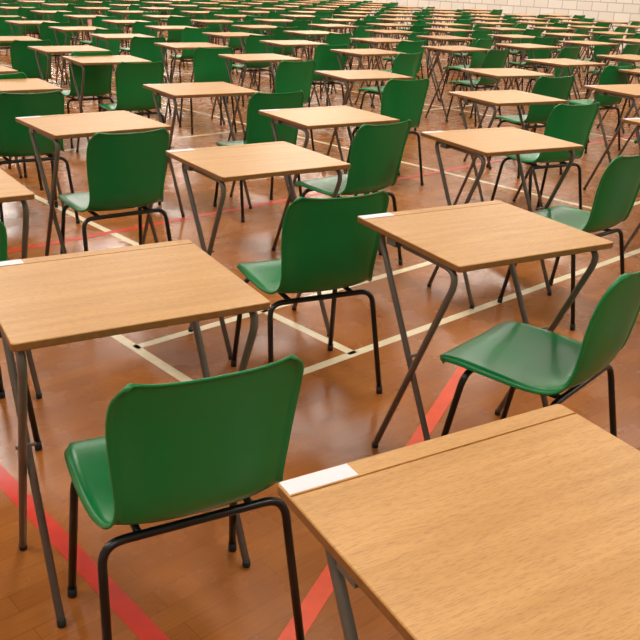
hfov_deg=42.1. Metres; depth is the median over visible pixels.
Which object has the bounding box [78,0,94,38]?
plastic chair
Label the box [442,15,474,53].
plastic chair
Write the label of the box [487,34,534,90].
desk
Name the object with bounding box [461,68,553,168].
desk
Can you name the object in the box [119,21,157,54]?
plastic chair
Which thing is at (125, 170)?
plastic chair
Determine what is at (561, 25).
plastic chair
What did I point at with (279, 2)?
plastic chair
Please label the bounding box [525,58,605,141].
desk
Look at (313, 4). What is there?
plastic chair
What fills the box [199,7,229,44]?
desk
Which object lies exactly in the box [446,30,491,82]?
plastic chair
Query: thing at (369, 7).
desk
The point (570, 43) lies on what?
desk
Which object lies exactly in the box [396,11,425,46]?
plastic chair
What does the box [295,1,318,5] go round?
desk
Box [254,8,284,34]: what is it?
desk
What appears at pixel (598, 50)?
plastic chair
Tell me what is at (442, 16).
desk
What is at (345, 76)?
desk
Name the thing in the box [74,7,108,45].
desk
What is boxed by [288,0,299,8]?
plastic chair
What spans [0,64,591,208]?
court line
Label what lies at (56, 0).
desk
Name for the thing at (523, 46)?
desk
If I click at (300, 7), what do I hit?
plastic chair
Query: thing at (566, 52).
plastic chair
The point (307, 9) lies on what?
desk
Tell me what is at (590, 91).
court line
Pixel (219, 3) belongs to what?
plastic chair
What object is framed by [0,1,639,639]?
floor
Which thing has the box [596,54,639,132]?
desk
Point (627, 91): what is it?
desk
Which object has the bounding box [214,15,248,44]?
desk
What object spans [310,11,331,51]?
plastic chair
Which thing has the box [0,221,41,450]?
plastic chair
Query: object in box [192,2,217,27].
desk
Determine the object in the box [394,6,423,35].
desk
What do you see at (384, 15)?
desk
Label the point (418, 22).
plastic chair
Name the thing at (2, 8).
desk
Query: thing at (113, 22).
desk
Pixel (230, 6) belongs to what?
desk
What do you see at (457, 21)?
plastic chair
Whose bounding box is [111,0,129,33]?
plastic chair
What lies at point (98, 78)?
plastic chair
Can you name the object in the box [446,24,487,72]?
plastic chair
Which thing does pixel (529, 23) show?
desk
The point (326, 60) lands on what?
plastic chair
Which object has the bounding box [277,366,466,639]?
floor line
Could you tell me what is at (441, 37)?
desk
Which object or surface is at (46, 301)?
desk
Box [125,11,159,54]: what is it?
plastic chair
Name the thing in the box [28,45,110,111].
desk
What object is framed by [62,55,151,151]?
desk
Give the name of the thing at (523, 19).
desk
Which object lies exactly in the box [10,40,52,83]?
plastic chair
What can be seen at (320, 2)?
plastic chair
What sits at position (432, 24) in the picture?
desk
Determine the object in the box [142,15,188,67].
desk
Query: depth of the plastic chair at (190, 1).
20.15 m
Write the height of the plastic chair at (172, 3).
0.844 m
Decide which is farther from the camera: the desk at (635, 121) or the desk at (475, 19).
the desk at (475, 19)
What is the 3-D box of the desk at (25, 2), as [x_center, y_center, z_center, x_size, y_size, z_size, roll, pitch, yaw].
[-5.840,-6.181,17.251,0.605,0.799,0.556,-15,28,-36]
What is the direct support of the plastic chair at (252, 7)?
on the floor
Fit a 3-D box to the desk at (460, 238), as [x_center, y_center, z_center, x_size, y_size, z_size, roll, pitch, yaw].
[0.505,0.074,2.830,0.605,0.799,0.556,-10,26,-27]
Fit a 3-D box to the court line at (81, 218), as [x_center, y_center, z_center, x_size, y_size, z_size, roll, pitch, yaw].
[-3.941,-1.757,7.847,0.046,0.001,11.038,-17,30,-39]
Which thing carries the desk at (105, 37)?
on the floor
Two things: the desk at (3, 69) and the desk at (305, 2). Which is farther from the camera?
the desk at (305, 2)
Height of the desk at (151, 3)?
0.799 m
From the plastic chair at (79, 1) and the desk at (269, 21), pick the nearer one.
the desk at (269, 21)
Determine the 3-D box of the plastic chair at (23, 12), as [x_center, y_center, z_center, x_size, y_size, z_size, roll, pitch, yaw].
[-4.996,-4.939,14.294,0.489,0.844,0.543,-10,26,-27]
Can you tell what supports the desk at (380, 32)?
on the floor
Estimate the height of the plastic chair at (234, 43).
0.844 m
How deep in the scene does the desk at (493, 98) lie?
5.79 m
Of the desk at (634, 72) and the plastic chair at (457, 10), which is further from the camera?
the plastic chair at (457, 10)
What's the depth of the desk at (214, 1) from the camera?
21.36 m
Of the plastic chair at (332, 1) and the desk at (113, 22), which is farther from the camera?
the plastic chair at (332, 1)
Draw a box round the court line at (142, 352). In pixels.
[111,334,191,381]
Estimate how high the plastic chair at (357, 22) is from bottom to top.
0.844 m
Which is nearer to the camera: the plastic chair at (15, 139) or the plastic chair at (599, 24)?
the plastic chair at (15, 139)
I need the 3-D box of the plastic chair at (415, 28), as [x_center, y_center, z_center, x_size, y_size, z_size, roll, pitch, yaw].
[1.510,-4.448,13.738,0.489,0.844,0.543,-10,25,-27]
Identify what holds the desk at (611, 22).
on the floor
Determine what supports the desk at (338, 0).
on the floor
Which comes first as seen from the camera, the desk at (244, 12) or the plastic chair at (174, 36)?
the plastic chair at (174, 36)
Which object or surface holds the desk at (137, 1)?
on the floor
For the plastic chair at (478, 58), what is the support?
on the floor
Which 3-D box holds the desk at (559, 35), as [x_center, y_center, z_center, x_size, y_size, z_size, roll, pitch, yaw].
[3.882,-4.142,13.283,0.605,0.799,0.556,-13,27,-32]
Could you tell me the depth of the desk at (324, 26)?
12.99 m
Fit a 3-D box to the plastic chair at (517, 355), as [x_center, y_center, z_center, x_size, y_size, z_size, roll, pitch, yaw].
[0.702,0.150,2.611,0.543,0.844,0.489,20,29,37]
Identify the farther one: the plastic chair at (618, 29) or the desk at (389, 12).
the desk at (389, 12)
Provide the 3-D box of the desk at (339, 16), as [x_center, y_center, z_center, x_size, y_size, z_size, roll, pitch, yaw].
[0.654,-5.666,16.637,0.605,0.799,0.556,-13,27,-32]
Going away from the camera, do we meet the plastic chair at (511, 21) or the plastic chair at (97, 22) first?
the plastic chair at (97, 22)
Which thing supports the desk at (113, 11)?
on the floor
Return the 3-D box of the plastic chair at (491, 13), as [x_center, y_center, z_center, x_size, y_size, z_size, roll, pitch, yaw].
[4.104,-7.235,20.683,0.489,0.844,0.543,-17,30,-39]
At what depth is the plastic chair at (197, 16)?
17.59 m
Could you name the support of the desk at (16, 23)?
on the floor
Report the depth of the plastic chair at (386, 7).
21.15 m
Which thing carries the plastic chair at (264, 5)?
on the floor
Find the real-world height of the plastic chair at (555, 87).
0.844 m
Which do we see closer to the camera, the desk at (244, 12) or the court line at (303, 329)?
the court line at (303, 329)
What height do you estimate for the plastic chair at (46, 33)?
0.844 m
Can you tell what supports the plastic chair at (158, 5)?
on the floor
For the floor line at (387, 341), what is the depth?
4.08 m
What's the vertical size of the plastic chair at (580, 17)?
0.844 m
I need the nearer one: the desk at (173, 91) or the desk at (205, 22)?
the desk at (173, 91)
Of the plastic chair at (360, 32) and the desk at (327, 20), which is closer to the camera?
the plastic chair at (360, 32)
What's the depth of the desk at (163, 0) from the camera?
20.48 m
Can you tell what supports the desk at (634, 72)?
on the floor
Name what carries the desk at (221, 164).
on the floor
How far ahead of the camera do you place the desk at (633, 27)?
16.58 m
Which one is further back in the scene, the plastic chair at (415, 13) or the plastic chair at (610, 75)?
the plastic chair at (415, 13)
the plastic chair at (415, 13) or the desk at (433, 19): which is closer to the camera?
the desk at (433, 19)
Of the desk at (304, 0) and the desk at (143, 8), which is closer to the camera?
the desk at (143, 8)
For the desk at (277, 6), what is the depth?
19.71 m
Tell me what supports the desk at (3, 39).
on the floor
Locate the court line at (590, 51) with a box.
[48,51,593,81]
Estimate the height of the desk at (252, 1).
0.799 m
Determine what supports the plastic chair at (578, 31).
on the floor
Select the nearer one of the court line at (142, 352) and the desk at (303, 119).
the court line at (142, 352)
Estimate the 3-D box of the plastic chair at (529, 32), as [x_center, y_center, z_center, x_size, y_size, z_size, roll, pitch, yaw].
[3.341,-4.436,13.885,0.489,0.844,0.543,-11,26,-28]
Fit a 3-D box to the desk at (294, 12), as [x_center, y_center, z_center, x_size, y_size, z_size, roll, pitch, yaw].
[-0.269,-6.035,17.434,0.605,0.799,0.556,-13,27,-32]
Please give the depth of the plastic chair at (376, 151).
4.44 m
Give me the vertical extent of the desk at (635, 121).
0.799 m
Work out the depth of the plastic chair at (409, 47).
10.03 m
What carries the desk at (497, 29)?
on the floor
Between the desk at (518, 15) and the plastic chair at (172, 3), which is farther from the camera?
the desk at (518, 15)
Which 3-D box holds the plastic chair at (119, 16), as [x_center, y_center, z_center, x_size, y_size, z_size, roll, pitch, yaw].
[-3.876,-5.333,15.347,0.543,0.844,0.489,18,27,33]
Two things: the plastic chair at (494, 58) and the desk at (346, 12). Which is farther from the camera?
the desk at (346, 12)
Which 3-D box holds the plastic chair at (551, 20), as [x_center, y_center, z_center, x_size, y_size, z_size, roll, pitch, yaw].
[4.859,-6.163,18.181,0.489,0.844,0.543,-19,31,-41]
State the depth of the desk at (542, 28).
14.79 m
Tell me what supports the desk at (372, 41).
on the floor
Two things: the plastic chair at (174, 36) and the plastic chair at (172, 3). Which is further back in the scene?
the plastic chair at (172, 3)
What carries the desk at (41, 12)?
on the floor
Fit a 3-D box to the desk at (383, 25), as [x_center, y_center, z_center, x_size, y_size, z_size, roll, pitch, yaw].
[1.161,-4.574,14.061,0.605,0.799,0.556,-14,28,-35]
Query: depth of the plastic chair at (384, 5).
22.91 m
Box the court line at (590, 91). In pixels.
[0,91,593,157]
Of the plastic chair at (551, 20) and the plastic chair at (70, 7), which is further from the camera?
the plastic chair at (551, 20)
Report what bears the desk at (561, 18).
on the floor
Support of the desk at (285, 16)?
on the floor
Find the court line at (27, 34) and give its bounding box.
[27,34,633,140]
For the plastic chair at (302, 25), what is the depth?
13.46 m
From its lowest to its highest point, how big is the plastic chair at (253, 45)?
0.844 m
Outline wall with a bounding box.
[260,0,639,49]
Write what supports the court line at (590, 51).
on the floor
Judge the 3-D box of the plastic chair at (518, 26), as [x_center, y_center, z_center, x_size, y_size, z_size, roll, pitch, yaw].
[3.511,-5.113,15.528,0.543,0.844,0.489,21,29,38]
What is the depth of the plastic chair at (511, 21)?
17.05 m
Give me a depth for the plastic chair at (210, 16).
15.11 m
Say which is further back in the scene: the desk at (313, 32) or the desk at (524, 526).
the desk at (313, 32)
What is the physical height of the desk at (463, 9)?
0.799 m
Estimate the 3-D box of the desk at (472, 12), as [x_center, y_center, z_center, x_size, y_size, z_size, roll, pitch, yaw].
[3.935,-7.357,21.014,0.605,0.799,0.556,-13,27,-32]
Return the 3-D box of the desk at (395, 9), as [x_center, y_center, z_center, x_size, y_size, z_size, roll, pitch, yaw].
[2.149,-7.433,21.026,0.605,0.799,0.556,-15,28,-36]
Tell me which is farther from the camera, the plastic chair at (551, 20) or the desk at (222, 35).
the plastic chair at (551, 20)
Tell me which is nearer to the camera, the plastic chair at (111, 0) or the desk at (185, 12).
the desk at (185, 12)
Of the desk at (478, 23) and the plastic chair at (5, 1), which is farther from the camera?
the plastic chair at (5, 1)
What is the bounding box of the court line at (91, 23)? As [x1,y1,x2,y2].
[91,23,635,98]
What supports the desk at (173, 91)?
on the floor
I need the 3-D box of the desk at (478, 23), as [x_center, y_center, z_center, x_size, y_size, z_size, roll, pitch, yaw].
[3.256,-5.253,15.894,0.605,0.799,0.556,-13,27,-32]
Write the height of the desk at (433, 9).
0.799 m
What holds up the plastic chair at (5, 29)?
on the floor
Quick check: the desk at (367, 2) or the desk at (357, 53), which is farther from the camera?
the desk at (367, 2)
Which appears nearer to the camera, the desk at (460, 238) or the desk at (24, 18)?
the desk at (460, 238)
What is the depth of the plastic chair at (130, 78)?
6.73 m
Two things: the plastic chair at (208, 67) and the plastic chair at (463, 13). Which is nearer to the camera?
the plastic chair at (208, 67)
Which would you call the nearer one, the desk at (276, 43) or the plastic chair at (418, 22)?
the desk at (276, 43)
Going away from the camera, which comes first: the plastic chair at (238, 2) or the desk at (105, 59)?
the desk at (105, 59)
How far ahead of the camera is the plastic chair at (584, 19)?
18.79 m
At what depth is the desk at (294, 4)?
21.54 m
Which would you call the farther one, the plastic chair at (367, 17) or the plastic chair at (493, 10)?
the plastic chair at (493, 10)
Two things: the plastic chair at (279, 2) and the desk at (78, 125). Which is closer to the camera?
the desk at (78, 125)
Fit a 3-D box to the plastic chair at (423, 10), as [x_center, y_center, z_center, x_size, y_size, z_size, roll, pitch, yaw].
[2.470,-7.319,20.728,0.489,0.844,0.543,-16,29,-37]
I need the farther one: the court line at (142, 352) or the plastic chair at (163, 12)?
the plastic chair at (163, 12)
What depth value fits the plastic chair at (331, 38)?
10.87 m
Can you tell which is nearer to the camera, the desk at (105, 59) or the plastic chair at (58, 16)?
the desk at (105, 59)
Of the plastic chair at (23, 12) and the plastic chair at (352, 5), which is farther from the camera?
the plastic chair at (352, 5)
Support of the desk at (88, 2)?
on the floor
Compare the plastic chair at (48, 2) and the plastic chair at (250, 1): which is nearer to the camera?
the plastic chair at (48, 2)
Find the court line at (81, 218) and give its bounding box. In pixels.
[34,194,270,305]
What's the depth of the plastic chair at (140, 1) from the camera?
19.36 m
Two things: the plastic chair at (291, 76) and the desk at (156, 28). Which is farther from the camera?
the desk at (156, 28)
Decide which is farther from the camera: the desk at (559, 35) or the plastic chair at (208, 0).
the plastic chair at (208, 0)
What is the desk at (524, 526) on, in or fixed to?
on the floor
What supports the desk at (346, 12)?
on the floor
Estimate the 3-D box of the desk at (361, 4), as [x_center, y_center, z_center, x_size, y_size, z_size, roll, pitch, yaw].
[1.528,-8.507,23.548,0.605,0.799,0.556,-13,27,-32]
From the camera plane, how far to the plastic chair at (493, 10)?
22.12 m
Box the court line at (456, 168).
[8,135,635,252]
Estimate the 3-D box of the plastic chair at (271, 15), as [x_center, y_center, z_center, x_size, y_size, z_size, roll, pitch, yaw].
[-0.956,-5.632,16.346,0.489,0.844,0.543,-11,26,-29]
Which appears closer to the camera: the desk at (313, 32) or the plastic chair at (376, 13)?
the desk at (313, 32)
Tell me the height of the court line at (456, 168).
0.001 m
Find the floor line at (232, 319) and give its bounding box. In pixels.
[133,201,639,348]
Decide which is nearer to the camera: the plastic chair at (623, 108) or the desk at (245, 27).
the plastic chair at (623, 108)
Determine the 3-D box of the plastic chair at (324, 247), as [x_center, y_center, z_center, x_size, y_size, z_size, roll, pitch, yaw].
[-0.046,-0.142,3.242,0.489,0.844,0.543,-8,25,-24]
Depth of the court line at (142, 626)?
2.28 m
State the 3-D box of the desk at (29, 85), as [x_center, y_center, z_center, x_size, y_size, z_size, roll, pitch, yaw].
[-2.065,-1.155,5.537,0.605,0.799,0.556,-12,27,-31]
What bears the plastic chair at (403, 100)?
on the floor
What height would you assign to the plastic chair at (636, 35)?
0.844 m
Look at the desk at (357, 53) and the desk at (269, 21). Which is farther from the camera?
the desk at (269, 21)
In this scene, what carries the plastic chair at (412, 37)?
on the floor
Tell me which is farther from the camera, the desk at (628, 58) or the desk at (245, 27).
the desk at (245, 27)
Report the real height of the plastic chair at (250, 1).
0.844 m
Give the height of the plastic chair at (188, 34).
0.844 m
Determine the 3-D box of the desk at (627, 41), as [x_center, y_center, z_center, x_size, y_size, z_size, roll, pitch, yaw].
[4.699,-3.785,12.505,0.605,0.799,0.556,-11,26,-29]
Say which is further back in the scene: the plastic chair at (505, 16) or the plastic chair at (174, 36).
the plastic chair at (505, 16)
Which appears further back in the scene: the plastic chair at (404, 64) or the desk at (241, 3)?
the desk at (241, 3)
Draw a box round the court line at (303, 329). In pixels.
[261,310,354,354]
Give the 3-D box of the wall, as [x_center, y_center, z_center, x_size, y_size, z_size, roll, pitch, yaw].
[2.325,-13.333,25.847,0.203,8.000,60.000,-17,30,-39]
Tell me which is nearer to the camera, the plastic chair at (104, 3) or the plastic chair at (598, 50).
the plastic chair at (598, 50)
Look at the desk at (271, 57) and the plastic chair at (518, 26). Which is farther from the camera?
the plastic chair at (518, 26)
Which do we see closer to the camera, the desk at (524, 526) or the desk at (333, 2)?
the desk at (524, 526)
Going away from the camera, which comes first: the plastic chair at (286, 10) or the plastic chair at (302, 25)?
the plastic chair at (302, 25)
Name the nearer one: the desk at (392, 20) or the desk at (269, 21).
the desk at (269, 21)
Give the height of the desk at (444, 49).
0.799 m
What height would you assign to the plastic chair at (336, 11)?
0.844 m
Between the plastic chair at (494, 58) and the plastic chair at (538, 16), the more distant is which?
the plastic chair at (538, 16)
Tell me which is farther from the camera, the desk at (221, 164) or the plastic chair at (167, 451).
the desk at (221, 164)
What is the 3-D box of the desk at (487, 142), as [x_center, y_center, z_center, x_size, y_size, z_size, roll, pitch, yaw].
[0.901,-0.552,4.373,0.605,0.799,0.556,-9,25,-26]
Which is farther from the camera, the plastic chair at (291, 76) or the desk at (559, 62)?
the desk at (559, 62)
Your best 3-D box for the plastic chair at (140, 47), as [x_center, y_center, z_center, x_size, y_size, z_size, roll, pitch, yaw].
[-1.998,-2.791,9.419,0.489,0.844,0.543,-10,25,-27]
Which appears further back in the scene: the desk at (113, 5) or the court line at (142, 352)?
the desk at (113, 5)
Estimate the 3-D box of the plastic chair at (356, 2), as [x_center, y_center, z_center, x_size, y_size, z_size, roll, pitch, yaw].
[1.047,-8.745,24.019,0.489,0.844,0.543,-11,26,-29]
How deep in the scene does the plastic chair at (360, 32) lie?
12.66 m
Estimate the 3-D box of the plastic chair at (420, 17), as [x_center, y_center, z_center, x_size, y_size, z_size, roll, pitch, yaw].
[1.978,-5.878,17.219,0.489,0.844,0.543,-11,26,-29]
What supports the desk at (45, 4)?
on the floor
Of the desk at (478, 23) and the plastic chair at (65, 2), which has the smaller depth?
the desk at (478, 23)
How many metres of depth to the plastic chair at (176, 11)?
15.86 m
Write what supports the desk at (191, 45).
on the floor
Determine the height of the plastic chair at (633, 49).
0.844 m
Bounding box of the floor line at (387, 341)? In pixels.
[303,248,639,374]
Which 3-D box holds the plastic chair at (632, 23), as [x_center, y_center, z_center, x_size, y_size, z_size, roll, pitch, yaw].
[6.630,-6.115,18.234,0.489,0.844,0.543,-17,29,-39]
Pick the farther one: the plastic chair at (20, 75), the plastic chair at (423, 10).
the plastic chair at (423, 10)
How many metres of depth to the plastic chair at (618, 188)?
3.93 m
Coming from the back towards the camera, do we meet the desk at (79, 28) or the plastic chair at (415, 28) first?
the plastic chair at (415, 28)
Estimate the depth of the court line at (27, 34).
10.83 m
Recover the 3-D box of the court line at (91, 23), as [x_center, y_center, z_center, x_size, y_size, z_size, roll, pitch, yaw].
[-3.227,-6.912,20.302,0.046,0.001,44.000,-17,30,-39]
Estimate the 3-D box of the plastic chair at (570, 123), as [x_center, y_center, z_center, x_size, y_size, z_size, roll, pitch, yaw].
[1.514,-1.083,5.652,0.489,0.844,0.543,-9,25,-26]
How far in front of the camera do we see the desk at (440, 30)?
13.16 m
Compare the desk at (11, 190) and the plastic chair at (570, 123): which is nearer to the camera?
the desk at (11, 190)
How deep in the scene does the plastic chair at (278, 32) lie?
11.73 m
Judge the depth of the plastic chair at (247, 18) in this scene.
14.23 m
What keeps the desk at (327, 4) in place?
on the floor
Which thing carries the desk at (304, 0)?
on the floor
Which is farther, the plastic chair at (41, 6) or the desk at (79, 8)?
the plastic chair at (41, 6)
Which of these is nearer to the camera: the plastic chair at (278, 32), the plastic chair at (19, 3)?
the plastic chair at (278, 32)
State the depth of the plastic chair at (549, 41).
11.79 m
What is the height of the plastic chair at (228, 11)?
0.844 m
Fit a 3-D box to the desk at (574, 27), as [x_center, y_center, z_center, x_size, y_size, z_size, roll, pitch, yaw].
[5.089,-5.199,15.939,0.605,0.799,0.556,-12,26,-30]
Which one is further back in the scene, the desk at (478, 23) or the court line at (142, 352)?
the desk at (478, 23)
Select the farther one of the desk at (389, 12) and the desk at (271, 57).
the desk at (389, 12)
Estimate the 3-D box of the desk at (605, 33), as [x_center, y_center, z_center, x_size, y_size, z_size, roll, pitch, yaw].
[4.927,-4.485,14.210,0.605,0.799,0.556,-12,27,-31]
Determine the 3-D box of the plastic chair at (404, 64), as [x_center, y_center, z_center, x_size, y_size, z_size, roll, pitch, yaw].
[0.721,-2.378,8.689,0.489,0.844,0.543,-19,30,-41]
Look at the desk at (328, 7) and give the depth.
20.60 m
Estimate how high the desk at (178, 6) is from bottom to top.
0.799 m
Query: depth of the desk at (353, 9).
19.90 m
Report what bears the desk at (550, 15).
on the floor
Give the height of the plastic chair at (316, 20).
0.844 m
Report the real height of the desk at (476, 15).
0.799 m
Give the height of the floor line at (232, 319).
0.001 m
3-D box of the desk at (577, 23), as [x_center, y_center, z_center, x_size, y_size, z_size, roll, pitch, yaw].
[5.402,-5.884,17.616,0.605,0.799,0.556,-14,27,-33]
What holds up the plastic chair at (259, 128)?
on the floor
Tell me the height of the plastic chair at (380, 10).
0.844 m
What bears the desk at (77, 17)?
on the floor
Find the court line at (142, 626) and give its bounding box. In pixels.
[0,464,169,639]
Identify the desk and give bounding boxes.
[0,7,42,54]
[0,15,26,35]
[0,36,40,92]
[0,65,22,177]
[0,78,64,208]
[0,169,41,398]
[0,239,269,627]
[5,21,64,84]
[15,110,170,255]
[17,0,43,36]
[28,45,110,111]
[30,10,73,45]
[42,3,81,44]
[49,26,111,96]
[56,0,88,36]
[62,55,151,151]
[63,15,114,70]
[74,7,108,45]
[84,1,120,39]
[90,34,152,103]
[102,20,148,65]
[108,10,145,54]
[109,4,136,46]
[118,0,138,32]
[139,7,178,51]
[142,2,170,14]
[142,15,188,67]
[143,82,258,216]
[145,26,195,83]
[154,42,227,126]
[163,0,189,13]
[166,141,350,359]
[169,5,199,27]
[180,11,216,43]
[190,20,238,74]
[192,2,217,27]
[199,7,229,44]
[202,32,258,102]
[210,0,237,11]
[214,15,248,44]
[218,53,302,140]
[220,5,249,39]
[232,25,277,85]
[238,11,268,53]
[241,3,265,29]
[252,1,277,15]
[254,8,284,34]
[254,19,293,67]
[258,105,398,254]
[260,40,328,106]
[273,5,298,11]
[278,404,639,639]
[280,15,314,55]
[283,30,336,93]
[284,3,311,8]
[288,11,317,50]
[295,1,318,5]
[302,8,334,46]
[304,0,326,3]
[308,24,357,68]
[314,70,412,175]
[318,6,342,32]
[320,19,360,67]
[327,4,349,31]
[330,48,406,127]
[333,2,355,30]
[333,14,369,58]
[338,0,362,23]
[341,11,374,47]
[348,8,379,43]
[350,38,408,107]
[357,6,384,37]
[357,200,612,447]
[361,4,383,28]
[365,30,411,86]
[366,23,412,69]
[367,2,389,29]
[376,18,416,64]
[380,14,416,50]
[384,11,413,44]
[390,8,421,38]
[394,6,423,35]
[416,35,475,99]
[421,45,490,121]
[421,127,583,308]
[424,18,458,61]
[424,28,474,81]
[425,23,471,72]
[428,11,461,45]
[430,9,455,35]
[430,14,460,54]
[448,90,566,209]
[461,11,489,44]
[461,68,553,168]
[463,9,491,21]
[470,14,503,48]
[470,18,506,49]
[471,22,514,49]
[479,27,525,78]
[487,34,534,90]
[495,43,560,113]
[504,14,536,28]
[511,17,548,55]
[516,22,553,61]
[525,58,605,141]
[529,27,575,72]
[539,14,569,46]
[541,33,592,87]
[544,17,578,53]
[558,21,595,57]
[559,41,618,99]
[567,26,610,71]
[583,84,639,189]
[588,31,633,80]
[592,21,629,60]
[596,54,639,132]
[609,39,639,54]
[613,25,639,65]
[618,69,639,155]
[622,118,639,251]
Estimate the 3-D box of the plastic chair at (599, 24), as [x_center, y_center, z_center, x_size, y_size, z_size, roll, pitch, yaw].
[5.659,-5.782,17.342,0.489,0.844,0.543,-9,25,-24]
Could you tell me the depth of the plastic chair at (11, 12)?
15.04 m
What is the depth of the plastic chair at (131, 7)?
16.61 m
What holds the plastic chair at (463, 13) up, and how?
on the floor
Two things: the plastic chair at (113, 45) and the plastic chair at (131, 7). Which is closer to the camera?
the plastic chair at (113, 45)
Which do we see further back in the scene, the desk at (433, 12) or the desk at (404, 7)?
the desk at (404, 7)
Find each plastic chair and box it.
[0,0,12,3]
[0,3,18,15]
[0,16,22,48]
[0,72,43,189]
[0,90,79,223]
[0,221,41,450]
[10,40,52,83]
[17,0,35,37]
[17,7,41,37]
[34,1,61,37]
[36,0,45,8]
[40,22,70,83]
[54,11,80,65]
[57,127,171,253]
[61,1,72,10]
[62,50,113,147]
[64,354,304,639]
[66,4,90,45]
[74,28,120,100]
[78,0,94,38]
[79,16,116,44]
[99,61,168,162]
[101,1,123,42]
[107,7,128,54]
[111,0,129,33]
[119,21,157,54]
[121,4,147,47]
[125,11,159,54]
[126,0,151,26]
[130,36,170,112]
[155,0,160,24]
[159,2,185,36]
[160,0,171,25]
[162,8,190,53]
[166,16,191,68]
[170,27,210,82]
[179,47,236,133]
[188,0,203,27]
[191,5,212,43]
[197,0,216,25]
[206,11,224,42]
[213,8,240,51]
[213,90,303,221]
[216,2,232,40]
[222,21,251,75]
[224,1,248,31]
[227,34,275,105]
[231,190,388,393]
[232,15,265,63]
[245,0,257,14]
[248,5,261,15]
[248,59,315,151]
[254,26,297,88]
[261,3,275,16]
[264,11,285,34]
[273,20,310,66]
[277,1,289,11]
[284,8,298,48]
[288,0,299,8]
[294,15,328,59]
[295,119,410,264]
[297,5,312,20]
[306,32,351,98]
[308,44,347,106]
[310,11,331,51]
[311,3,321,20]
[319,1,331,11]
[326,6,351,35]
[328,0,336,13]
[330,9,347,31]
[344,2,366,32]
[345,4,360,32]
[346,78,428,184]
[349,19,374,69]
[349,25,373,82]
[352,15,380,57]
[356,52,421,131]
[370,12,385,49]
[371,40,425,106]
[378,4,393,35]
[379,9,389,45]
[381,32,428,85]
[385,6,397,38]
[391,25,431,76]
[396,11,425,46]
[401,15,431,45]
[405,9,432,43]
[415,19,432,62]
[438,9,466,42]
[439,38,493,104]
[440,19,471,63]
[440,271,639,436]
[442,12,470,45]
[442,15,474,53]
[445,48,509,125]
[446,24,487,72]
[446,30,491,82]
[472,12,499,43]
[486,75,574,177]
[490,18,518,50]
[490,102,599,209]
[492,9,501,26]
[492,15,516,49]
[492,23,527,68]
[497,155,639,329]
[504,36,554,92]
[509,29,541,81]
[520,46,580,108]
[525,18,559,57]
[534,15,548,35]
[544,22,567,66]
[545,28,588,77]
[563,18,594,56]
[566,15,584,38]
[567,65,633,152]
[577,35,615,91]
[584,22,609,57]
[584,27,626,71]
[585,44,639,106]
[607,33,639,65]
[615,99,627,131]
[616,22,639,54]
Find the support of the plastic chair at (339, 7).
on the floor

